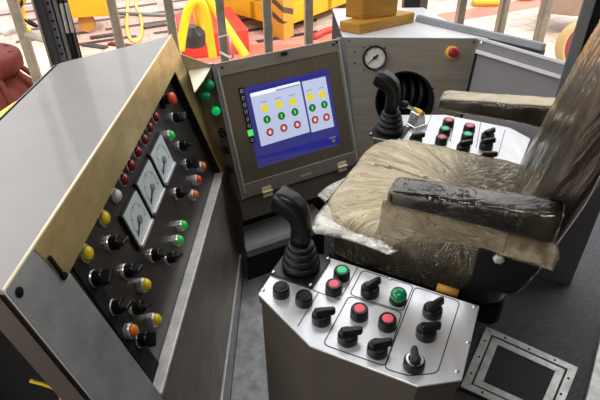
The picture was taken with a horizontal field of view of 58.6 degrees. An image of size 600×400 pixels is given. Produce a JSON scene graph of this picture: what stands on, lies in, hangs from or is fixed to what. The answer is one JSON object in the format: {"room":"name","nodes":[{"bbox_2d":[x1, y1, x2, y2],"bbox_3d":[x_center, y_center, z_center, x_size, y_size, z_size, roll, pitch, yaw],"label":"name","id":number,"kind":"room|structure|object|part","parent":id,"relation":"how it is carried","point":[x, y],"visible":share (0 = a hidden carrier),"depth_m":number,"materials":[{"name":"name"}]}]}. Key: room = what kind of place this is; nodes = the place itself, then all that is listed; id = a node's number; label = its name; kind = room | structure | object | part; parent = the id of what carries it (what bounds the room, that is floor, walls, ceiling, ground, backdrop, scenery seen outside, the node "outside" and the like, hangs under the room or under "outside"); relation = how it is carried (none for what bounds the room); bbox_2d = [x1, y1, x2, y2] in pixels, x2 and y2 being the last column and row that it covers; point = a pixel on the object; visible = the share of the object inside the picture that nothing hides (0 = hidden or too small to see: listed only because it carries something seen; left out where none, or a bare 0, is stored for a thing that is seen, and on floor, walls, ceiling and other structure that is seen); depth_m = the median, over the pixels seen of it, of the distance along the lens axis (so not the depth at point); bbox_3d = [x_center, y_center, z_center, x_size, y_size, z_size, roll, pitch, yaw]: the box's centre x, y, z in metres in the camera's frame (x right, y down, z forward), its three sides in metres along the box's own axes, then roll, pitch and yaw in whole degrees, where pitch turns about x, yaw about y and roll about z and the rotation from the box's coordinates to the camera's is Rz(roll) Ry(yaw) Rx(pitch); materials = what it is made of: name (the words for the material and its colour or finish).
{"room":"control cabin","nodes":[
{"label":"control cabin","id":0,"kind":"room"},
{"bbox_2d":[230,212,599,399],"bbox_3d":[0.387,1.015,1.454,3.250,0.060,3.950,-1,36,0],"label":"floor","id":1,"kind":"structure","parent":0,"point":[559,320],"depth_m":2.13,"materials":[{"name":"grey metal"}]},
{"bbox_2d":[31,0,81,66],"bbox_3d":[-0.867,-0.810,1.765,0.113,2.550,0.072,-13,38,-16],"label":"post","id":2,"kind":"object","parent":1,"relation":"on","point":[54,17],"visible":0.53,"depth_m":1.90,"materials":[{"name":"black metal"}]},
{"bbox_3d":[-0.913,-0.793,1.742,0.007,2.550,0.034,-13,38,-16],"label":"edge trim","id":3,"kind":"part","parent":2,"relation":"part of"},
{"bbox_2d":[0,34,242,399],"bbox_3d":[-0.498,0.212,1.626,0.505,1.053,1.201,-1,36,0],"label":"base cabinet","id":4,"kind":"object","parent":1,"relation":"on","point":[121,272],"visible":1,"depth_m":1.29,"materials":[{"name":"metal"}]},
{"bbox_2d":[79,244,93,263],"bbox_3d":[-0.441,0.112,1.110,0.024,0.042,0.042,-1,36,0],"label":"lamp","id":5,"kind":"object","parent":4,"relation":"attached to","point":[86,255],"depth_m":1.10,"materials":[{"name":"yellow plastic"}]},
{"bbox_3d":[-0.445,-0.204,1.308,0.007,0.007,1.173,0,36,2],"label":"edge trim","id":6,"kind":"part","parent":4,"relation":"part of","materials":[{"name":"beige"}]},
{"bbox_2d":[88,268,113,287],"bbox_3d":[-0.415,0.164,1.119,0.050,0.041,0.039,-1,36,0],"label":"switch","id":7,"kind":"object","parent":4,"relation":"attached to","point":[97,278],"depth_m":1.11,"materials":[{"name":"black plastic"}]},
{"bbox_2d":[97,209,110,227],"bbox_3d":[-0.438,0.041,1.201,0.024,0.042,0.042,-1,36,0],"label":"lamp","id":8,"kind":"object","parent":4,"relation":"attached to","point":[104,219],"depth_m":1.19,"materials":[{"name":"yellow plastic"}]},
{"bbox_2d":[110,188,121,203],"bbox_3d":[-0.436,-0.010,1.273,0.023,0.038,0.038,-1,36,0],"label":"lamp","id":9,"kind":"object","parent":4,"relation":"attached to","point":[116,195],"depth_m":1.26,"materials":[{"name":"white plastic"}]},
{"bbox_2d":[104,234,129,251],"bbox_3d":[-0.412,0.098,1.209,0.051,0.042,0.040,-1,36,0],"label":"switch","id":10,"kind":"object","parent":4,"relation":"attached to","point":[112,243],"depth_m":1.19,"materials":[{"name":"black plastic"}]},
{"bbox_2d":[109,298,133,315],"bbox_3d":[-0.392,0.235,1.173,0.051,0.042,0.040,-1,36,0],"label":"switch","id":11,"kind":"object","parent":4,"relation":"attached to","point":[117,306],"depth_m":1.16,"materials":[{"name":"black plastic"}]},
{"bbox_2d":[118,172,128,186],"bbox_3d":[-0.435,-0.051,1.323,0.023,0.038,0.038,-1,36,0],"label":"lamp","id":12,"kind":"object","parent":4,"relation":"attached to","point":[123,181],"depth_m":1.31,"materials":[{"name":"red plastic"}]},
{"bbox_2d":[125,158,135,172],"bbox_3d":[-0.433,-0.088,1.373,0.023,0.038,0.038,-1,36,0],"label":"lamp","id":13,"kind":"object","parent":4,"relation":"attached to","point":[130,167],"depth_m":1.36,"materials":[{"name":"red plastic"}]},
{"bbox_2d":[123,323,138,339],"bbox_3d":[-0.383,0.297,1.210,0.035,0.040,0.038,-1,36,0],"label":"lamp","id":14,"kind":"object","parent":4,"relation":"attached to","point":[130,330],"depth_m":1.20,"materials":[{"name":"orange plastic"}]},
{"bbox_2d":[120,262,144,279],"bbox_3d":[-0.391,0.166,1.253,0.051,0.041,0.039,-1,36,0],"label":"switch","id":15,"kind":"object","parent":4,"relation":"attached to","point":[128,271],"depth_m":1.24,"materials":[{"name":"black plastic"}]},
{"bbox_2d":[132,145,141,158],"bbox_3d":[-0.432,-0.127,1.424,0.023,0.038,0.038,-1,36,0],"label":"lamp","id":16,"kind":"object","parent":4,"relation":"on","point":[137,153],"depth_m":1.41,"materials":[{"name":"red plastic"}]},
{"bbox_2d":[128,299,152,316],"bbox_3d":[-0.374,0.253,1.258,0.052,0.042,0.038,-1,36,0],"label":"switch","id":17,"kind":"object","parent":4,"relation":"attached to","point":[139,307],"depth_m":1.24,"materials":[{"name":"black plastic"}]},
{"bbox_3d":[-0.403,0.012,1.494,0.123,0.497,1.183,0,36,2],"label":"instrument panel","id":18,"kind":"part","parent":4,"relation":"part of","materials":[{"name":"black metal"}]},
{"bbox_2d":[135,277,151,292],"bbox_3d":[-0.382,0.209,1.312,0.035,0.040,0.038,-1,36,0],"label":"lamp","id":19,"kind":"object","parent":4,"relation":"attached to","point":[142,284],"depth_m":1.30,"materials":[{"name":"yellow plastic"}]},
{"bbox_2d":[139,134,148,146],"bbox_3d":[-0.430,-0.167,1.477,0.023,0.038,0.038,-1,36,0],"label":"lamp","id":20,"kind":"object","parent":4,"relation":"attached to","point":[144,140],"depth_m":1.47,"materials":[{"name":"red plastic"}]},
{"bbox_2d":[135,330,155,347],"bbox_3d":[-0.361,0.328,1.256,0.051,0.042,0.038,-1,36,0],"label":"switch","id":21,"kind":"object","parent":4,"relation":"attached to","point":[147,338],"depth_m":1.24,"materials":[{"name":"black plastic"}]},
{"bbox_2d":[145,122,153,133],"bbox_3d":[-0.429,-0.206,1.526,0.023,0.038,0.038,-1,36,0],"label":"lamp","id":22,"kind":"object","parent":4,"relation":"attached to","point":[149,129],"depth_m":1.52,"materials":[{"name":"red plastic"}]},
{"bbox_2d":[146,312,161,327],"bbox_3d":[-0.361,0.299,1.331,0.035,0.040,0.038,-1,36,0],"label":"lamp","id":23,"kind":"object","parent":4,"relation":"attached to","point":[153,319],"depth_m":1.32,"materials":[{"name":"yellow plastic"}]},
{"bbox_2d":[151,111,159,123],"bbox_3d":[-0.427,-0.245,1.582,0.023,0.038,0.038,-1,36,0],"label":"lamp","id":24,"kind":"object","parent":4,"relation":"attached to","point":[155,119],"depth_m":1.57,"materials":[{"name":"red plastic"}]},
{"bbox_2d":[148,248,168,262],"bbox_3d":[-0.370,0.145,1.403,0.051,0.041,0.039,-1,36,0],"label":"switch","id":25,"kind":"object","parent":4,"relation":"attached to","point":[155,255],"depth_m":1.39,"materials":[{"name":"black plastic"}]},
{"bbox_2d":[163,130,174,141],"bbox_3d":[-0.401,-0.197,1.645,0.034,0.037,0.035,-1,36,0],"label":"lamp","id":26,"kind":"object","parent":4,"relation":"attached to","point":[168,135],"depth_m":1.63,"materials":[{"name":"green plastic"}]},
{"bbox_2d":[164,251,183,264],"bbox_3d":[-0.352,0.160,1.491,0.052,0.042,0.038,-1,36,0],"label":"switch","id":27,"kind":"object","parent":4,"relation":"attached to","point":[173,257],"depth_m":1.48,"materials":[{"name":"black plastic"}]},
{"bbox_2d":[171,234,183,246],"bbox_3d":[-0.356,0.119,1.562,0.034,0.037,0.035,-1,36,0],"label":"lamp","id":28,"kind":"object","parent":4,"relation":"attached to","point":[177,240],"depth_m":1.55,"materials":[{"name":"green plastic"}]},
{"bbox_2d":[170,111,185,123],"bbox_3d":[-0.392,-0.266,1.729,0.050,0.042,0.039,-1,36,0],"label":"switch","id":29,"kind":"object","parent":4,"relation":"attached to","point":[175,117],"depth_m":1.71,"materials":[{"name":"black plastic"}]},
{"bbox_2d":[175,220,187,231],"bbox_3d":[-0.355,0.077,1.611,0.034,0.037,0.035,-1,36,0],"label":"lamp","id":30,"kind":"object","parent":4,"relation":"attached to","point":[180,225],"depth_m":1.60,"materials":[{"name":"green plastic"}]},
{"bbox_2d":[173,187,190,199],"bbox_3d":[-0.361,-0.021,1.638,0.051,0.042,0.040,-1,36,0],"label":"switch","id":31,"kind":"object","parent":4,"relation":"attached to","point":[178,192],"depth_m":1.62,"materials":[{"name":"black plastic"}]},
{"bbox_2d":[176,140,193,151],"bbox_3d":[-0.373,-0.175,1.737,0.052,0.042,0.038,-1,36,0],"label":"switch","id":32,"kind":"object","parent":4,"relation":"attached to","point":[181,146],"depth_m":1.72,"materials":[{"name":"black plastic"}]},
{"bbox_2d":[183,158,198,169],"bbox_3d":[-0.357,-0.119,1.768,0.051,0.041,0.038,-1,36,0],"label":"switch","id":33,"kind":"object","parent":4,"relation":"attached to","point":[192,163],"depth_m":1.75,"materials":[{"name":"black plastic"}]},
{"bbox_2d":[188,189,198,200],"bbox_3d":[-0.348,-0.016,1.752,0.035,0.040,0.038,-1,36,0],"label":"lamp","id":34,"kind":"object","parent":4,"relation":"attached to","point":[193,195],"depth_m":1.74,"materials":[{"name":"orange plastic"}]},
{"bbox_2d":[191,174,201,185],"bbox_3d":[-0.348,-0.067,1.810,0.035,0.040,0.038,-1,36,0],"label":"lamp","id":35,"kind":"object","parent":4,"relation":"attached to","point":[196,179],"depth_m":1.80,"materials":[{"name":"red plastic"}]},
{"bbox_3d":[-0.300,0.375,1.746,0.086,0.404,1.200,-1,36,0],"label":"access door","id":36,"kind":"part","parent":4,"relation":"part of","materials":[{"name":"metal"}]},
{"bbox_2d":[197,161,206,171],"bbox_3d":[-0.346,-0.117,1.880,0.035,0.040,0.038,-1,36,0],"label":"lamp","id":37,"kind":"object","parent":4,"relation":"attached to","point":[202,165],"depth_m":1.87,"materials":[{"name":"orange plastic"}]},
{"bbox_2d":[180,54,248,283],"bbox_3d":[-0.327,-0.080,2.082,0.147,0.987,0.226,-14,38,-18],"label":"panel","id":38,"kind":"object","parent":1,"relation":"on","point":[199,72],"visible":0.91,"depth_m":1.99,"materials":[{"name":"metal"}]},
{"bbox_3d":[-0.306,-0.275,1.973,0.243,0.545,0.097,20,41,26],"label":"panel","id":39,"kind":"part","parent":38,"relation":"part of","materials":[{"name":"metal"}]},
{"bbox_3d":[-0.287,-0.247,1.981,0.034,0.034,0.033,-1,22,-20],"label":"control knob","id":40,"kind":"part","parent":38,"relation":"part of","materials":[{"name":"black plastic"}]},
{"bbox_3d":[-0.266,0.117,2.223,0.002,0.501,0.176,-19,40,-23],"label":"panel","id":41,"kind":"part","parent":38,"relation":"part of","materials":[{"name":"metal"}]},
{"bbox_2d":[231,272,270,399],"bbox_3d":[-0.070,0.505,2.108,0.347,0.004,1.028,-1,36,0],"label":"floor plate","id":42,"kind":"object","parent":1,"relation":"on","point":[250,371],"visible":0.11,"depth_m":2.02,"materials":[{"name":"metal"}]},
{"bbox_2d":[243,204,324,279],"bbox_3d":[-0.099,0.169,2.403,0.390,0.199,0.249,-17,39,-21],"label":"step","id":43,"kind":"structure","parent":1,"relation":"on","point":[266,240],"depth_m":2.30,"materials":[{"name":"grey metal"}]},
{"bbox_2d":[210,37,357,232],"bbox_3d":[-0.030,-0.137,2.198,0.554,0.934,0.233,-18,40,-22],"label":"monitor","id":44,"kind":"object","parent":1,"relation":"on","point":[287,115],"visible":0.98,"depth_m":2.07,"materials":[{"name":"metal"}]},
{"bbox_3d":[-0.073,-0.329,2.046,0.214,0.188,0.072,-18,40,-23],"label":"mimic panel","id":45,"kind":"part","parent":44,"relation":"part of","materials":[{"name":"white"}]},
{"bbox_3d":[-0.059,0.060,2.409,0.550,0.368,0.020,-18,40,-22],"label":"panel","id":46,"kind":"part","parent":44,"relation":"part of","materials":[{"name":"black metal"}]},
{"bbox_3d":[0.072,-0.376,2.108,0.108,0.188,0.073,-18,40,-22],"label":"mimic panel","id":47,"kind":"part","parent":44,"relation":"part of","materials":[{"name":"white"}]},
{"bbox_2d":[258,185,478,399],"bbox_3d":[0.129,0.470,1.311,0.472,0.995,0.259,16,39,22],"label":"console","id":48,"kind":"object","parent":1,"relation":"on","point":[334,329],"visible":1,"depth_m":1.12,"materials":[{"name":"metal"}]},
{"bbox_2d":[311,306,335,327],"bbox_3d":[0.049,0.238,1.111,0.051,0.034,0.042,-1,36,0],"label":"switch","id":49,"kind":"object","parent":48,"relation":"attached to","point":[321,317],"depth_m":1.10,"materials":[{"name":"black plastic"}]},
{"bbox_2d":[337,326,362,347],"bbox_3d":[0.100,0.268,1.069,0.051,0.034,0.042,-1,36,0],"label":"switch","id":50,"kind":"object","parent":48,"relation":"attached to","point":[347,336],"depth_m":1.06,"materials":[{"name":"black plastic"}]},
{"bbox_3d":[0.128,0.240,1.140,0.465,0.005,0.256,16,39,22],"label":"plate","id":51,"kind":"part","parent":48,"relation":"part of","materials":[{"name":"metal"}]},
{"bbox_2d":[360,276,380,299],"bbox_3d":[0.156,0.192,1.172,0.046,0.034,0.042,-1,36,0],"label":"switch","id":52,"kind":"object","parent":48,"relation":"attached to","point":[369,290],"depth_m":1.16,"materials":[{"name":"black plastic"}]},
{"bbox_2d":[367,337,392,360],"bbox_3d":[0.156,0.285,1.044,0.051,0.034,0.042,-1,36,0],"label":"switch","id":53,"kind":"object","parent":48,"relation":"attached to","point":[378,349],"depth_m":1.04,"materials":[{"name":"black plastic"}]},
{"bbox_2d":[389,287,406,306],"bbox_3d":[0.212,0.206,1.154,0.038,0.032,0.038,-1,36,0],"label":"lamp","id":54,"kind":"object","parent":48,"relation":"on","point":[398,295],"depth_m":1.14,"materials":[{"name":"green plastic"}]},
{"bbox_2d":[403,345,424,374],"bbox_3d":[0.218,0.303,1.018,0.042,0.034,0.046,-1,36,0],"label":"switch","id":55,"kind":"object","parent":48,"relation":"attached to","point":[414,358],"depth_m":1.01,"materials":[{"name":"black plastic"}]},
{"bbox_2d":[415,321,440,342],"bbox_3d":[0.259,0.261,1.076,0.051,0.034,0.042,-1,36,0],"label":"switch","id":56,"kind":"object","parent":48,"relation":"attached to","point":[425,332],"depth_m":1.07,"materials":[{"name":"black plastic"}]},
{"bbox_2d":[422,296,443,320],"bbox_3d":[0.281,0.227,1.122,0.046,0.034,0.042,-1,36,0],"label":"switch","id":57,"kind":"object","parent":48,"relation":"attached to","point":[433,310],"depth_m":1.11,"materials":[{"name":"black plastic"}]},
{"bbox_2d":[332,8,478,162],"bbox_3d":[0.427,-0.309,2.430,0.550,0.932,0.592,-1,36,0],"label":"base cabinet","id":58,"kind":"object","parent":1,"relation":"on","point":[428,61],"visible":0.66,"depth_m":2.12,"materials":[{"name":"metal"}]},
{"bbox_2d":[340,10,414,33],"bbox_3d":[0.316,-0.726,2.177,0.319,0.042,0.082,-20,40,-24],"label":"block","id":59,"kind":"object","parent":58,"relation":"on","point":[353,25],"visible":0.87,"depth_m":2.13,"materials":[{"name":"brown wood"}]},
{"bbox_2d":[346,0,397,18],"bbox_3d":[0.286,-0.886,2.057,0.203,0.358,0.048,-11,37,-14],"label":"timber post","id":60,"kind":"object","parent":59,"relation":"on","point":[358,9],"visible":1,"depth_m":2.13,"materials":[{"name":"brown wood"}]},
{"bbox_2d":[415,15,545,50],"bbox_3d":[0.693,-0.661,2.099,0.538,0.026,0.036,27,44,32],"label":"trim","id":61,"kind":"structure","parent":58,"relation":"on","point":[523,42],"depth_m":2.07,"materials":[{"name":"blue metal"}]},
{"bbox_2d":[401,0,427,8],"bbox_3d":[0.533,-1.212,2.293,0.110,2.550,0.060,-1,36,0],"label":"window post","id":62,"kind":"object","parent":1,"relation":"on","point":[405,3],"visible":0.02,"depth_m":2.48,"materials":[{"name":"grey metal"}]},
{"bbox_3d":[0.571,-1.212,2.293,0.035,2.550,0.060,-1,36,0],"label":"edge trim","id":63,"kind":"part","parent":62,"relation":"part of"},
{"bbox_2d":[369,68,529,163],"bbox_3d":[0.494,0.015,1.929,0.486,0.995,0.277,18,40,23],"label":"console","id":64,"kind":"object","parent":1,"relation":"on","point":[460,134],"visible":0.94,"depth_m":1.72,"materials":[{"name":"metal"}]},
{"bbox_3d":[0.335,-0.306,1.714,0.026,0.024,0.026,-22,41,-27],"label":"knob","id":65,"kind":"part","parent":64,"relation":"part of","materials":[{"name":"black plastic"}]},
{"bbox_3d":[0.363,-0.299,1.744,0.074,0.056,0.011,-23,42,-28],"label":"rod","id":66,"kind":"part","parent":64,"relation":"part of","materials":[{"name":"silver metal"}]},
{"bbox_3d":[0.391,-0.254,1.801,0.060,0.012,0.048,-22,41,-27],"label":"valve lever","id":67,"kind":"part","parent":64,"relation":"part of","materials":[{"name":"silver metal"}]},
{"bbox_2d":[409,132,424,141],"bbox_3d":[0.374,-0.197,1.704,0.050,0.034,0.042,-1,36,0],"label":"switch","id":68,"kind":"object","parent":64,"relation":"attached to","point":[420,136],"depth_m":1.69,"materials":[{"name":"black plastic"}]},
{"bbox_3d":[0.503,-0.214,1.758,0.465,0.005,0.256,15,39,21],"label":"plate","id":69,"kind":"part","parent":64,"relation":"part of","materials":[{"name":"metal"}]},
{"bbox_2d":[456,139,472,152],"bbox_3d":[0.513,-0.169,1.663,0.050,0.034,0.042,-1,36,0],"label":"switch","id":70,"kind":"object","parent":64,"relation":"attached to","point":[464,145],"depth_m":1.65,"materials":[{"name":"black plastic"}]},
{"bbox_2d":[479,137,495,150],"bbox_3d":[0.587,-0.176,1.671,0.050,0.034,0.042,-1,36,0],"label":"switch","id":71,"kind":"object","parent":64,"relation":"attached to","point":[487,144],"depth_m":1.66,"materials":[{"name":"black plastic"}]},
{"bbox_2d":[481,127,495,139],"bbox_3d":[0.607,-0.210,1.718,0.047,0.034,0.042,-1,36,0],"label":"switch","id":72,"kind":"object","parent":64,"relation":"attached to","point":[488,133],"depth_m":1.71,"materials":[{"name":"black plastic"}]},
{"bbox_2d":[481,151,497,157],"bbox_3d":[0.567,-0.130,1.609,0.051,0.034,0.042,-1,36,0],"label":"switch","id":73,"kind":"object","parent":64,"relation":"attached to","point":[492,154],"depth_m":1.60,"materials":[{"name":"black plastic"}]},
{"bbox_2d":[312,21,599,324],"bbox_3d":[0.416,0.091,1.466,0.655,1.419,0.627,17,40,22],"label":"seat","id":74,"kind":"object","parent":1,"relation":"on","point":[472,228],"visible":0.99,"depth_m":1.18,"materials":[{"name":"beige plastic"}]},
{"bbox_2d":[327,157,520,304],"bbox_3d":[0.347,0.017,1.436,0.462,0.145,0.495,16,39,21],"label":"cushion","id":75,"kind":"object","parent":74,"relation":"on","point":[354,209],"depth_m":1.30,"materials":[{"name":"beige plastic"}]},
{"bbox_3d":[0.329,0.202,1.193,0.048,0.020,0.020,16,39,21],"label":"slide handle","id":76,"kind":"part","parent":74,"relation":"part of","materials":[{"name":"yellow plastic"}]},
{"bbox_3d":[0.342,0.006,1.068,0.320,0.070,0.064,16,39,21],"label":"armrest","id":77,"kind":"part","parent":74,"relation":"part of","materials":[{"name":"black plastic"}]},
{"bbox_3d":[0.550,-0.269,1.494,0.302,0.065,0.066,16,39,21],"label":"armrest","id":78,"kind":"part","parent":74,"relation":"part of","materials":[{"name":"leather"}]},
{"bbox_3d":[0.614,-0.160,1.176,0.192,0.654,0.480,16,39,21],"label":"backrest","id":79,"kind":"part","parent":74,"relation":"part of","materials":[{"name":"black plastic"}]},
{"bbox_2d":[462,37,564,150],"bbox_3d":[0.837,-0.166,2.218,0.284,0.942,0.403,-28,44,-32],"label":"base cabinet","id":80,"kind":"object","parent":1,"relation":"on","point":[499,68],"visible":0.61,"depth_m":1.99,"materials":[{"name":"grey metal"}]},
{"bbox_2d":[460,327,577,399],"bbox_3d":[0.790,0.628,1.916,0.338,0.014,0.316,20,41,26],"label":"floor hatch","id":81,"kind":"object","parent":1,"relation":"on","point":[510,368],"visible":1,"depth_m":1.93,"materials":[{"name":"metal"}]},
{"bbox_2d":[536,0,599,284],"bbox_3d":[1.029,-0.711,1.597,0.272,2.550,0.066,13,38,18],"label":"post","id":82,"kind":"object","parent":1,"relation":"on","point":[571,247],"visible":0.18,"depth_m":2.09,"materials":[{"name":"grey metal"}]},
{"bbox_2d":[584,337,599,399],"bbox_3d":[1.167,0.555,1.993,0.100,0.034,0.763,20,41,26],"label":"threshold strip","id":83,"kind":"object","parent":1,"relation":"on","point":[593,388],"visible":1,"depth_m":1.87,"materials":[{"name":"metal"}]},
{"bbox_2d":[489,39,545,54],"bbox_3d":[0.821,-0.215,2.296,0.215,0.930,0.024,27,44,32],"label":"wall","id":84,"kind":"structure","parent":0,"point":[520,47],"depth_m":1.99,"materials":[{"name":"grey metal"}]},
{"label":"outside","id":85,"kind":"structure","parent":0,"visible":0},
{"bbox_2d":[0,0,577,76],"bbox_3d":[-0.082,-6.743,12.408,44.000,0.100,40.000,-1,36,0],"label":"ground","id":86,"kind":"structure","parent":85,"point":[521,22],"depth_m":5.56,"materials":[{"name":"beige concrete"}]},
{"bbox_2d":[0,101,15,116],"bbox_3d":[-1.730,-0.142,2.900,0.050,0.450,0.889,7,37,11],"label":"kerb","id":87,"kind":"object","parent":86,"relation":"on","point":[3,111],"visible":0.08,"depth_m":3.02,"materials":[{"name":"yellow paint"}]},
{"bbox_2d":[0,25,16,36],"bbox_3d":[-1.765,-0.630,3.245,0.349,0.834,0.052,-10,37,-12],"label":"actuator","id":88,"kind":"object","parent":86,"relation":"on","point":[9,30],"visible":0.56,"depth_m":3.02,"materials":[{"name":"metal"}]},
{"bbox_2d":[0,43,33,110],"bbox_3d":[-2.223,-0.843,3.865,0.826,0.459,0.826,13,38,18],"label":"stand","id":89,"kind":"object","parent":86,"relation":"on","point":[14,83],"visible":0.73,"depth_m":3.76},
{"bbox_3d":[-1.994,-0.661,3.720,0.252,0.314,0.040,30,46,35],"label":"leg","id":90,"kind":"part","parent":89,"relation":"part of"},
{"bbox_3d":[-1.902,-0.795,3.903,0.252,0.314,0.040,-1,36,0],"label":"leg","id":91,"kind":"part","parent":89,"relation":"part of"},
{"bbox_3d":[-1.997,-0.927,4.086,0.040,0.314,0.252,30,46,35],"label":"leg","id":92,"kind":"part","parent":89,"relation":"part of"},
{"bbox_2d":[68,0,108,31],"bbox_3d":[-2.091,-2.267,5.345,0.920,0.985,0.700,-8,37,-10],"label":"winch skid","id":93,"kind":"object","parent":86,"relation":"on","point":[85,11],"visible":0.44,"depth_m":5.22,"materials":[{"name":"yellow paint"}]},
{"bbox_2d":[81,42,107,49],"bbox_3d":[-1.951,-1.464,5.086,0.260,0.020,0.060,11,38,16],"label":"strip","id":94,"kind":"object","parent":86,"relation":"on","point":[90,45],"visible":1,"depth_m":5.07,"materials":[{"name":"grey metal"}]},
{"bbox_2d":[90,33,113,39],"bbox_3d":[-1.948,-1.628,5.311,0.260,0.020,0.060,-16,39,-20],"label":"strip","id":95,"kind":"object","parent":86,"relation":"on","point":[100,36],"visible":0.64,"depth_m":5.29,"materials":[{"name":"grey metal"}]},
{"bbox_2d":[107,42,133,46],"bbox_3d":[-1.709,-1.478,5.101,0.260,0.020,0.060,11,38,16],"label":"strip","id":96,"kind":"object","parent":86,"relation":"on","point":[109,43],"visible":0.36,"depth_m":5.10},
{"bbox_2d":[125,0,143,42],"bbox_3d":[-1.821,-2.034,5.863,0.184,0.028,1.830,-9,37,-12],"label":"rope","id":97,"kind":"object","parent":86,"relation":"on","point":[138,40],"visible":0.97,"depth_m":5.57,"materials":[{"name":"yellow fabric"}]},
{"bbox_2d":[118,10,182,15],"bbox_3d":[-1.670,-2.083,5.913,1.242,0.035,0.304,-3,36,-4],"label":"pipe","id":98,"kind":"object","parent":86,"relation":"on","point":[180,11],"visible":0.41,"depth_m":5.83,"materials":[{"name":"grey metal"}]},
{"bbox_2d":[143,23,166,29],"bbox_3d":[-1.514,-1.802,5.543,0.260,0.020,0.060,-16,39,-20],"label":"strip","id":99,"kind":"object","parent":86,"relation":"on","point":[158,24],"visible":0.79,"depth_m":5.53,"materials":[{"name":"grey metal"}]},
{"bbox_2d":[175,0,249,58],"bbox_3d":[-0.786,-1.621,4.702,0.639,0.702,1.394,-7,37,-9],"label":"guard","id":100,"kind":"object","parent":86,"relation":"on","point":[197,30],"visible":0.92,"depth_m":4.34,"materials":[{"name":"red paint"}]},
{"bbox_2d":[6,0,553,83],"bbox_3d":[-0.080,-1.295,2.417,2.588,2.850,0.403,-4,36,-5],"label":"guard","id":101,"kind":"object","parent":86,"relation":"on","point":[25,36],"visible":0.44,"depth_m":2.67,"materials":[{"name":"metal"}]},
{"bbox_3d":[-1.246,-0.770,2.525,0.266,0.055,0.036,26,44,32],"label":"rail","id":102,"kind":"part","parent":101,"relation":"part of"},
{"bbox_2d":[214,0,345,39],"bbox_3d":[0.049,-2.879,5.909,1.433,1.300,2.385,26,44,31],"label":"container","id":103,"kind":"object","parent":86,"relation":"on","point":[285,13],"visible":0.7,"depth_m":5.22,"materials":[{"name":"metal"}]},
{"bbox_3d":[-0.640,-1.999,5.459,1.350,0.180,0.090,27,44,32],"label":"rail","id":104,"kind":"part","parent":103,"relation":"part of","materials":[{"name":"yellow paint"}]},
{"bbox_3d":[-0.161,-2.136,4.891,0.161,1.300,0.163,-30,45,-34],"label":"corner post","id":105,"kind":"part","parent":103,"relation":"part of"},
{"bbox_3d":[0.547,-2.265,5.804,0.090,0.180,2.300,26,44,32],"label":"rail","id":106,"kind":"part","parent":103,"relation":"part of","materials":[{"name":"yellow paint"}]},
{"bbox_2d":[313,26,331,39],"bbox_3d":[0.325,-1.711,5.353,0.093,0.060,0.603,28,45,34],"label":"pipe","id":107,"kind":"object","parent":86,"relation":"on","point":[326,30],"visible":0.38,"depth_m":5.23,"materials":[{"name":"red paint"}]},
{"bbox_2d":[471,0,499,5],"bbox_3d":[2.130,-2.265,6.075,0.387,0.070,0.248,-1,36,0],"label":"sack","id":108,"kind":"object","parent":86,"relation":"on","point":[474,2],"visible":0.78,"depth_m":5.98,"materials":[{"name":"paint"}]},
{"bbox_2d":[537,0,582,18],"bbox_3d":[2.806,-1.912,5.213,0.850,0.500,0.500,11,38,16],"label":"stand","id":109,"kind":"object","parent":86,"relation":"on","point":[560,7],"visible":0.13,"depth_m":5.07,"materials":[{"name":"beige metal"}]},
{"bbox_2d":[555,21,576,60],"bbox_3d":[2.257,-1.198,4.266,0.400,0.471,0.239,-1,36,0],"label":"reel","id":110,"kind":"object","parent":86,"relation":"on","point":[562,44],"visible":0.28,"depth_m":4.21,"materials":[{"name":"paint"}]},
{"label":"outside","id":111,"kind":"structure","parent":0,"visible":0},
{"bbox_2d":[19,0,38,31],"bbox_3d":[-1.623,-1.727,2.762,0.180,1.730,0.150,-1,36,0],"label":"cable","id":112,"kind":"object","parent":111,"point":[21,2],"visible":0.44,"depth_m":3.21,"materials":[{"name":"yellow plastic"}]}
]}

